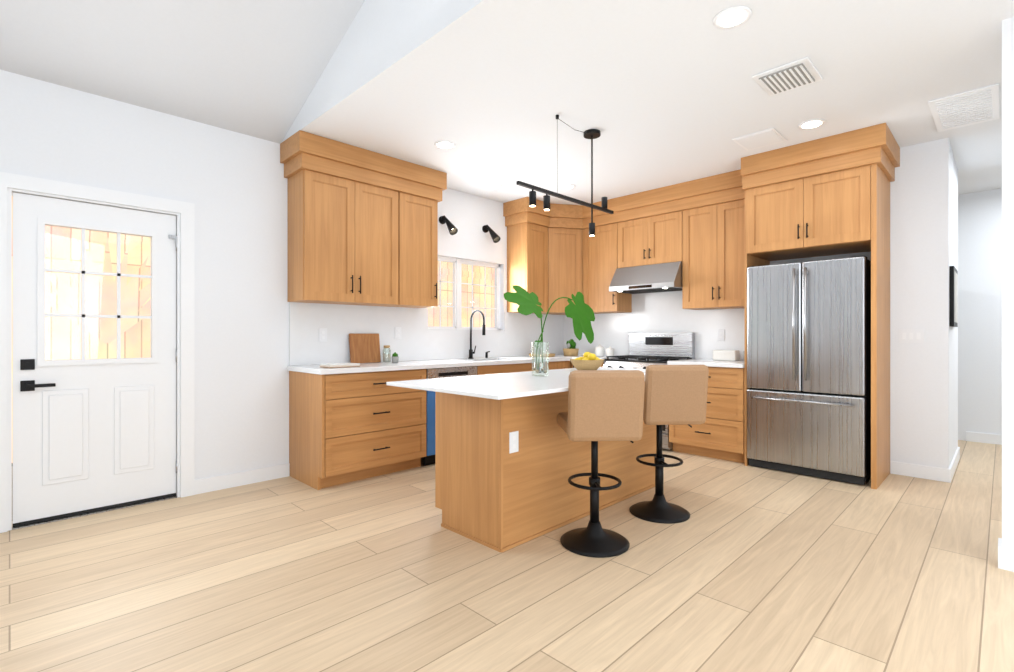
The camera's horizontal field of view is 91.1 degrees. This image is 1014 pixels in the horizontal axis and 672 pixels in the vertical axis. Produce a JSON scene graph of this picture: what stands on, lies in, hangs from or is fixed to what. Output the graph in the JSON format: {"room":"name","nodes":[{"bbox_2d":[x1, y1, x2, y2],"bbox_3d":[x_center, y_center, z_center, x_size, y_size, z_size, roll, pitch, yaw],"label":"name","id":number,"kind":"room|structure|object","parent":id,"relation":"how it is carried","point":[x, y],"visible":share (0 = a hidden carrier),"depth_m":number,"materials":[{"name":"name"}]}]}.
{"room":"kitchen","nodes":[
{"label":"kitchen","id":0,"kind":"room"},
{"bbox_2d":[0,70,561,479],"bbox_3d":[-1.742,-0.508,4.316,7.240,3.340,0.160,0,0,-45],"label":"wall","id":1,"kind":"structure","parent":0,"point":[232,186],"depth_m":3.77,"materials":[{"name":"white paint"}]},
{"bbox_2d":[12,496,176,529],"bbox_3d":[-2.724,1.159,3.334,0.840,0.007,0.160,0,0,-45],"label":"door threshold sill","id":2,"kind":"structure","parent":1,"relation":"attached to","point":[54,520],"depth_m":3.24,"materials":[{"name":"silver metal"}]},
{"bbox_2d":[13,192,176,526],"bbox_3d":[-2.679,0.143,3.297,0.848,2.021,0.097,0,0,-45],"label":"entry door","id":3,"kind":"structure","parent":1,"relation":"in","point":[92,435],"depth_m":3.24,"materials":[{"name":"white wood"}]},
{"bbox_2d":[0,172,194,532],"bbox_3d":[-2.718,0.097,3.328,1.050,2.131,0.178,0,0,-45],"label":"door frame","id":4,"kind":"structure","parent":1,"relation":"attached to","point":[181,211],"depth_m":3.36,"materials":[{"name":"white wood"}]},
{"bbox_2d":[195,463,289,494],"bbox_3d":[-2.051,1.109,3.884,0.690,0.105,0.014,0,0,-45],"label":"baseboard","id":5,"kind":"structure","parent":1,"relation":"attached to","point":[215,483],"depth_m":3.86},
{"bbox_2d":[284,154,407,306],"bbox_3d":[-1.373,-0.852,4.337,0.935,1.137,0.328,0,0,-45],"label":"upper cabinet","id":6,"kind":"object","parent":1,"relation":"attached to","point":[362,226],"depth_m":4.14,"materials":[{"name":"brown wood"}]},
{"bbox_2d":[280,130,446,193],"bbox_3d":[-1.222,-1.498,4.446,1.422,0.156,0.388,0,0,-45],"label":"crown molding","id":7,"kind":"structure","parent":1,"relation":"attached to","point":[310,145],"depth_m":4.15,"materials":[{"name":"brown wood"}]},
{"bbox_2d":[388,182,439,307],"bbox_3d":[-0.964,-0.852,4.747,0.511,1.137,0.328,0,0,-45],"label":"upper cabinet","id":8,"kind":"object","parent":1,"relation":"attached to","point":[422,202],"depth_m":4.70,"materials":[{"name":"brown wood"}]},
{"bbox_2d":[289,302,564,365],"bbox_3d":[-0.520,-0.018,5.413,3.635,0.529,0.013,0,0,-45],"label":"backsplash","id":9,"kind":"structure","parent":1,"relation":"attached to","point":[416,343],"depth_m":4.90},
{"bbox_2d":[319,328,326,341],"bbox_3d":[-1.596,-0.009,4.319,0.072,0.118,0.009,0,0,-45],"label":"outlet","id":10,"kind":"object","parent":9,"relation":"attached to","point":[322,334],"visible":1,"depth_m":4.32,"materials":[{"name":"white plastic"}]},
{"bbox_2d":[395,327,400,338],"bbox_3d":[-1.061,-0.028,4.854,0.072,0.118,0.009,0,0,-45],"label":"outlet","id":11,"kind":"object","parent":9,"relation":"attached to","point":[397,332],"visible":1,"depth_m":4.85,"materials":[{"name":"white plastic"}]},
{"bbox_2d":[439,215,457,234],"bbox_3d":[-0.605,-1.155,5.173,0.091,0.225,0.234,0,0,-45],"label":"light","id":12,"kind":"object","parent":1,"relation":"attached to","point":[452,229],"visible":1,"depth_m":5.16,"materials":[{"name":"black metal"}]},
{"bbox_2d":[428,256,503,330],"bbox_3d":[-0.469,-0.456,5.554,1.110,0.795,0.110,0,0,-45],"label":"window","id":13,"kind":"structure","parent":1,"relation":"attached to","point":[457,283],"depth_m":5.50,"materials":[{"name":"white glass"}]},
{"bbox_2d":[482,225,500,242],"bbox_3d":[-0.171,-1.155,5.608,0.091,0.225,0.234,0,0,-45],"label":"light","id":14,"kind":"object","parent":1,"relation":"attached to","point":[495,237],"visible":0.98,"depth_m":5.59,"materials":[{"name":"black metal"}]},
{"bbox_2d":[507,213,546,312],"bbox_3d":[0.284,-0.852,5.967,0.443,1.137,0.365,0,0,-45],"label":"upper cabinet","id":15,"kind":"object","parent":1,"relation":"attached to","point":[526,233],"depth_m":5.84,"materials":[{"name":"brown wood"}]},
{"bbox_2d":[503,197,550,216],"bbox_3d":[0.250,-1.498,5.917,0.442,0.156,0.388,0,0,-45],"label":"crown molding","id":16,"kind":"structure","parent":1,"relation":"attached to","point":[513,208],"depth_m":5.77,"materials":[{"name":"brown wood"}]},
{"bbox_2d":[551,204,582,216],"bbox_3d":[0.715,-1.498,6.215,0.755,0.156,0.624,0,0,-45],"label":"crown molding","id":17,"kind":"structure","parent":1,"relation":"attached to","point":[555,208],"depth_m":5.96,"materials":[{"name":"brown wood"}]},
{"bbox_2d":[542,209,594,314],"bbox_3d":[0.711,-0.852,6.206,0.774,1.137,0.632,0,0,-45],"label":"upper cabinet","id":18,"kind":"object","parent":1,"relation":"attached to","point":[564,230],"depth_m":6.02,"materials":[{"name":"brown wood"}]},
{"bbox_2d":[282,0,482,141],"bbox_3d":[1.005,-3.268,1.293,0.100,3.380,8.000,0,0,-45],"label":"wall","id":19,"kind":"structure","parent":0,"point":[377,29],"depth_m":3.04,"materials":[{"name":"white paint"}]},
{"bbox_2d":[0,440,1013,671],"bbox_3d":[2.472,1.192,2.760,11.000,0.060,8.400,0,0,-45],"label":"floor","id":20,"kind":"structure","parent":0,"point":[744,568],"depth_m":2.33,"materials":[{"name":"brown wood"}]},
{"bbox_2d":[289,361,569,489],"bbox_3d":[-0.295,0.725,5.189,3.636,0.874,0.648,0,0,-45],"label":"base cabinet","id":21,"kind":"object","parent":20,"relation":"on","point":[346,427],"depth_m":3.98,"materials":[{"name":"brown wood"}]},
{"bbox_2d":[287,354,744,374],"bbox_3d":[0.370,0.267,4.508,3.655,0.038,2.550,0,0,-45],"label":"countertop","id":22,"kind":"structure","parent":21,"relation":"on","point":[391,366],"depth_m":4.61,"materials":[{"name":"white stone"}]},
{"bbox_2d":[320,363,359,367],"bbox_3d":[-1.336,0.234,3.980,0.260,0.026,0.170,0,0,-45],"label":"book","id":23,"kind":"object","parent":22,"relation":"on","point":[334,365],"visible":1,"depth_m":3.92,"materials":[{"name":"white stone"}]},
{"bbox_2d":[349,333,380,362],"bbox_3d":[-1.299,0.112,4.551,0.300,0.269,0.050,0,0,-45],"label":"cutting board","id":24,"kind":"object","parent":22,"relation":"on","point":[364,348],"visible":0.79,"depth_m":4.54,"materials":[{"name":"brown wood"}]},
{"bbox_2d":[383,345,390,362],"bbox_3d":[-1.113,0.167,4.606,0.075,0.160,0.075,0,0,-45],"label":"glass jar","id":25,"kind":"object","parent":22,"relation":"on","point":[386,357],"visible":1,"depth_m":4.58,"materials":[{"name":"glass"}]},
{"bbox_2d":[391,352,398,362],"bbox_3d":[-1.021,0.197,4.543,0.068,0.100,0.068,0,0,-45],"label":"succulent pot","id":26,"kind":"object","parent":22,"relation":"on","point":[395,357],"visible":1,"depth_m":4.52,"materials":[{"name":"concrete"}]},
{"bbox_2d":[468,310,484,358],"bbox_3d":[-0.309,-0.018,5.391,0.105,0.530,0.256,0,0,-45],"label":"gooseneck faucet","id":27,"kind":"object","parent":22,"relation":"on","point":[471,352],"visible":0.98,"depth_m":5.42,"materials":[{"name":"black metal"}]},
{"bbox_2d":[529,340,554,356],"bbox_3d":[0.421,0.149,5.971,0.320,0.195,0.320,0,0,-45],"label":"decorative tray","id":28,"kind":"object","parent":22,"relation":"on","point":[548,353],"visible":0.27,"depth_m":5.92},
{"bbox_2d":[563,339,578,355],"bbox_3d":[0.796,0.141,6.204,0.198,0.211,0.198,0,0,-45],"label":"greenery","id":29,"kind":"object","parent":22,"relation":"on","point":[571,349],"visible":1,"depth_m":6.15,"materials":[{"name":"plant"}]},
{"bbox_2d":[595,344,603,355],"bbox_3d":[1.129,0.173,6.056,0.116,0.148,0.114,0,0,30],"label":"canister","id":30,"kind":"object","parent":22,"relation":"on","point":[599,350],"depth_m":6.01,"materials":[{"name":"white ceramic"}]},
{"bbox_2d":[604,346,613,355],"bbox_3d":[1.227,0.184,5.929,0.099,0.126,0.097,0,0,30],"label":"canister","id":31,"kind":"object","parent":22,"relation":"on","point":[609,351],"depth_m":5.89,"materials":[{"name":"white ceramic"}]},
{"bbox_2d":[713,350,739,360],"bbox_3d":[2.214,0.195,5.027,0.120,0.105,0.230,0,0,-45],"label":"bread box","id":32,"kind":"object","parent":22,"relation":"on","point":[727,355],"visible":0.98,"depth_m":4.97,"materials":[{"name":"white plastic"}]},
{"bbox_2d":[424,366,476,465],"bbox_3d":[-0.703,0.724,4.789,0.583,0.867,0.602,0,0,-45],"label":"dishwasher","id":33,"kind":"object","parent":20,"relation":"on","point":[429,458],"visible":0.25,"depth_m":4.42,"materials":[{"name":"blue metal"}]},
{"bbox_2d":[434,385,655,551],"bbox_3d":[0.364,0.726,3.504,1.746,0.874,0.628,0,0,-45],"label":"kitchen island","id":34,"kind":"object","parent":20,"relation":"on","point":[511,458],"depth_m":2.91,"materials":[{"name":"brown wood"}]},
{"bbox_2d":[386,367,645,398],"bbox_3d":[0.358,0.277,3.292,2.062,0.020,0.940,0,0,-45],"label":"island countertop","id":35,"kind":"structure","parent":34,"relation":"on","point":[515,385],"depth_m":2.80,"materials":[{"name":"white stone"}]},
{"bbox_2d":[504,285,594,375],"bbox_3d":[0.321,-0.036,3.462,0.876,0.603,0.149,0,0,-45],"label":"monstera leaves","id":36,"kind":"object","parent":35,"relation":"on","point":[580,312],"visible":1,"depth_m":3.37,"materials":[{"name":"green plant"}]},
{"bbox_2d":[570,352,604,369],"bbox_3d":[0.620,0.194,3.856,0.268,0.144,0.268,0,0,-45],"label":"bowl","id":37,"kind":"object","parent":35,"relation":"on","point":[589,361],"visible":1,"depth_m":3.77,"materials":[{"name":"beige wood"}]},
{"bbox_2d":[557,370,644,557],"bbox_3d":[0.509,0.668,2.740,0.418,0.989,0.498,0,0,-3],"label":"bar stool","id":38,"kind":"object","parent":20,"relation":"on","point":[605,405],"visible":1,"depth_m":2.52,"materials":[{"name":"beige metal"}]},
{"bbox_2d":[603,332,694,448],"bbox_3d":[1.526,0.552,5.435,0.675,1.180,0.776,0,0,-45],"label":"gas range","id":39,"kind":"object","parent":20,"relation":"on","point":[646,350],"visible":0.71,"depth_m":5.47,"materials":[{"name":"silver metal"}]},
{"bbox_2d":[570,361,744,462],"bbox_3d":[1.633,0.725,5.362,0.664,0.874,1.971,0,0,-45],"label":"base cabinet","id":40,"kind":"object","parent":20,"relation":"on","point":[719,433],"depth_m":4.62,"materials":[{"name":"brown wood"}]},
{"bbox_2d":[565,291,744,359],"bbox_3d":[1.668,-0.261,5.785,0.013,1.015,2.520,0,0,-45],"label":"backsplash","id":41,"kind":"structure","parent":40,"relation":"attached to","point":[659,312],"depth_m":5.65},
{"bbox_2d":[718,329,724,340],"bbox_3d":[2.238,-0.010,5.199,0.009,0.118,0.072,0,0,-45],"label":"outlet","id":42,"kind":"object","parent":41,"relation":"attached to","point":[721,334],"visible":1,"depth_m":5.20,"materials":[{"name":"white plastic"}]},
{"bbox_2d":[629,365,708,523],"bbox_3d":[1.020,0.668,3.214,0.418,0.989,0.498,0,0,-5],"label":"bar stool","id":43,"kind":"object","parent":20,"relation":"on","point":[675,394],"visible":0.96,"depth_m":3.00,"materials":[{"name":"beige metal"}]},
{"bbox_2d":[747,256,870,484],"bbox_3d":[2.637,0.270,4.318,0.684,1.785,0.864,0,0,-45],"label":"refrigerator","id":44,"kind":"object","parent":20,"relation":"on","point":[809,367],"visible":0.96,"depth_m":4.06,"materials":[{"name":"silver metal"}]},
{"bbox_2d":[741,123,899,489],"bbox_3d":[2.682,-0.207,4.286,0.703,2.738,1.030,0,0,-45],"label":"enclosure","id":45,"kind":"object","parent":20,"relation":"on","point":[827,196],"visible":0.98,"depth_m":4.02,"materials":[{"name":"brown wood"}]},
{"bbox_2d":[0,0,1013,204],"bbox_3d":[2.345,-3.168,2.746,10.800,3.180,8.160,0,0,-45],"label":"ceiling","id":46,"kind":"structure","parent":0,"point":[660,93],"depth_m":3.16,"materials":[{"name":"white paint"}]},
{"bbox_2d":[434,141,455,148],"bbox_3d":[-0.512,-1.574,4.104,0.176,0.006,0.176,0,0,-45],"label":"recessed light","id":47,"kind":"object","parent":46,"relation":"in","point":[444,144],"visible":1,"depth_m":4.09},
{"bbox_2d":[516,115,613,235],"bbox_3d":[0.464,-1.177,3.659,1.117,0.800,0.130,0,0,-45],"label":"track light","id":48,"kind":"object","parent":46,"relation":"hanging from","point":[591,134],"visible":1,"depth_m":3.78,"materials":[{"name":"black metal"}]},
{"bbox_2d":[713,6,751,28],"bbox_3d":[1.114,-1.574,2.464,0.176,0.006,0.176,0,0,-45],"label":"recessed light","id":49,"kind":"object","parent":46,"relation":"in","point":[732,17],"visible":1,"depth_m":2.45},
{"bbox_2d":[732,128,786,150],"bbox_3d":[2.027,-1.572,3.991,0.330,0.010,0.310,0,0,-45],"label":"access panel","id":50,"kind":"object","parent":46,"relation":"attached to","point":[771,136],"visible":1,"depth_m":3.97,"materials":[{"name":"white paint"}]},
{"bbox_2d":[752,57,822,95],"bbox_3d":[1.708,-1.565,3.029,0.340,0.023,0.300,0,0,-45],"label":"ceiling vent","id":51,"kind":"object","parent":46,"relation":"in","point":[789,76],"visible":0.96,"depth_m":3.00,"materials":[{"name":"metal"}]},
{"bbox_2d":[798,119,825,128],"bbox_3d":[2.267,-1.574,3.701,0.176,0.006,0.176,0,0,-45],"label":"recessed light","id":52,"kind":"object","parent":46,"relation":"in","point":[812,124],"visible":1,"depth_m":3.69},
{"bbox_2d":[928,83,999,131],"bbox_3d":[3.190,-1.569,3.464,0.690,0.015,0.340,0,0,-45],"label":"ceiling vent","id":53,"kind":"object","parent":46,"relation":"in","point":[970,107],"visible":0.96,"depth_m":3.42,"materials":[{"name":"white paint"}]},
{"bbox_2d":[603,138,949,468],"bbox_3d":[2.193,-0.233,5.387,0.160,2.790,3.890,0,0,-45],"label":"wall","id":54,"kind":"structure","parent":0,"point":[919,299],"depth_m":4.08,"materials":[{"name":"white paint"}]},
{"bbox_2d":[583,209,631,312],"bbox_3d":[1.190,-0.852,5.986,0.406,1.137,0.614,0,0,-45],"label":"upper cabinet","id":55,"kind":"object","parent":54,"relation":"attached to","point":[602,252],"depth_m":5.88,"materials":[{"name":"brown wood"}]},
{"bbox_2d":[623,201,682,267],"bbox_3d":[1.662,-1.099,5.570,0.327,0.642,0.780,0,0,-45],"label":"upper cabinet","id":56,"kind":"object","parent":54,"relation":"attached to","point":[654,235],"depth_m":5.41,"materials":[{"name":"brown wood"}]},
{"bbox_2d":[609,261,681,293],"bbox_3d":[1.595,-0.635,5.504,0.481,0.279,0.776,0,0,-45],"label":"under-cabinet range hood","id":57,"kind":"object","parent":56,"relation":"attached to","point":[663,277],"visible":0.94,"depth_m":5.35,"materials":[{"name":"metal"}]},
{"bbox_2d":[583,169,741,216],"bbox_3d":[1.723,-1.498,5.466,0.388,0.156,1.993,0,0,-45],"label":"crown molding","id":58,"kind":"structure","parent":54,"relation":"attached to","point":[720,183],"depth_m":5.17,"materials":[{"name":"brown wood"}]},
{"bbox_2d":[675,189,744,309],"bbox_3d":[2.169,-0.852,5.063,0.327,1.137,0.791,0,0,-45],"label":"upper cabinet","id":59,"kind":"object","parent":54,"relation":"attached to","point":[696,227],"depth_m":4.94,"materials":[{"name":"brown wood"}]},
{"bbox_2d":[899,329,923,342],"bbox_3d":[3.345,0.000,4.114,0.010,0.118,0.165,0,0,-45],"label":"switch plate","id":60,"kind":"object","parent":54,"relation":"attached to","point":[911,335],"visible":1,"depth_m":4.11,"materials":[{"name":"white plastic"}]},
{"bbox_2d":[890,461,944,481],"bbox_3d":[3.366,1.109,4.091,0.014,0.105,0.338,0,0,-45],"label":"baseboard","id":61,"kind":"structure","parent":54,"relation":"attached to","point":[899,468],"depth_m":4.08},
{"bbox_2d":[950,144,957,463],"bbox_3d":[3.908,-0.233,4.465,0.960,2.790,0.160,0,0,-45],"label":"wall","id":62,"kind":"structure","parent":0,"point":[953,330],"depth_m":4.34,"materials":[{"name":"white paint"}]},
{"bbox_2d":[949,266,957,326],"bbox_3d":[3.731,-0.321,4.153,0.450,0.485,0.028,0,0,-45],"label":"framed picture","id":63,"kind":"object","parent":62,"relation":"attached to","point":[953,296],"visible":1,"depth_m":4.00,"materials":[{"name":"black metal"}]},
{"bbox_2d":[947,447,959,482],"bbox_3d":[3.907,1.109,4.342,1.134,0.105,0.014,0,0,-45],"label":"baseboard","id":64,"kind":"structure","parent":62,"relation":"attached to","point":[950,472],"depth_m":4.15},
{"bbox_2d":[958,188,1001,440],"bbox_3d":[6.534,-0.233,4.185,0.160,2.790,4.270,0,0,-45],"label":"wall","id":65,"kind":"structure","parent":0,"point":[979,312],"depth_m":5.43,"materials":[{"name":"white paint"}]},
{"bbox_2d":[966,431,1001,444],"bbox_3d":[6.534,1.109,4.062,0.014,0.105,4.096,0,0,-45],"label":"baseboard","id":66,"kind":"structure","parent":65,"relation":"attached to","point":[970,436],"depth_m":5.40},
{"bbox_2d":[1002,17,1013,549],"bbox_3d":[3.870,-0.233,1.192,0.140,2.790,3.805,0,0,-45],"label":"wall","id":67,"kind":"structure","parent":0,"point":[1008,283],"depth_m":2.47,"materials":[{"name":"white paint"}]},
{"bbox_2d":[998,544,1013,571],"bbox_3d":[3.811,1.109,1.143,0.014,0.105,3.819,0,0,-45],"label":"baseboard","id":68,"kind":"structure","parent":67,"relation":"attached to","point":[1005,555],"depth_m":2.47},
{"label":"outside","id":69,"kind":"structure","parent":0,"visible":0},
{"bbox_2d":[12,466,12,520],"bbox_3d":[-1.672,1.212,5.914,14.000,0.060,2.000,0,0,-45],"label":"ground","id":70,"kind":"structure","parent":69,"point":[12,493],"depth_m":3.73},
{"bbox_2d":[12,196,493,462],"bbox_3d":[-2.414,-0.063,6.657,12.000,2.450,0.080,0,0,-45],"label":"fence","id":71,"kind":"object","parent":70,"relation":"on","point":[64,236],"depth_m":5.05,"materials":[{"name":"beige wood"}]},
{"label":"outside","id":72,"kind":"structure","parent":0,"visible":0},
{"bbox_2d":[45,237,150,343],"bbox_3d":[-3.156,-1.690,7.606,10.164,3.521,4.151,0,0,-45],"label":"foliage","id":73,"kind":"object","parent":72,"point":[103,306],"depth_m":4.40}
]}

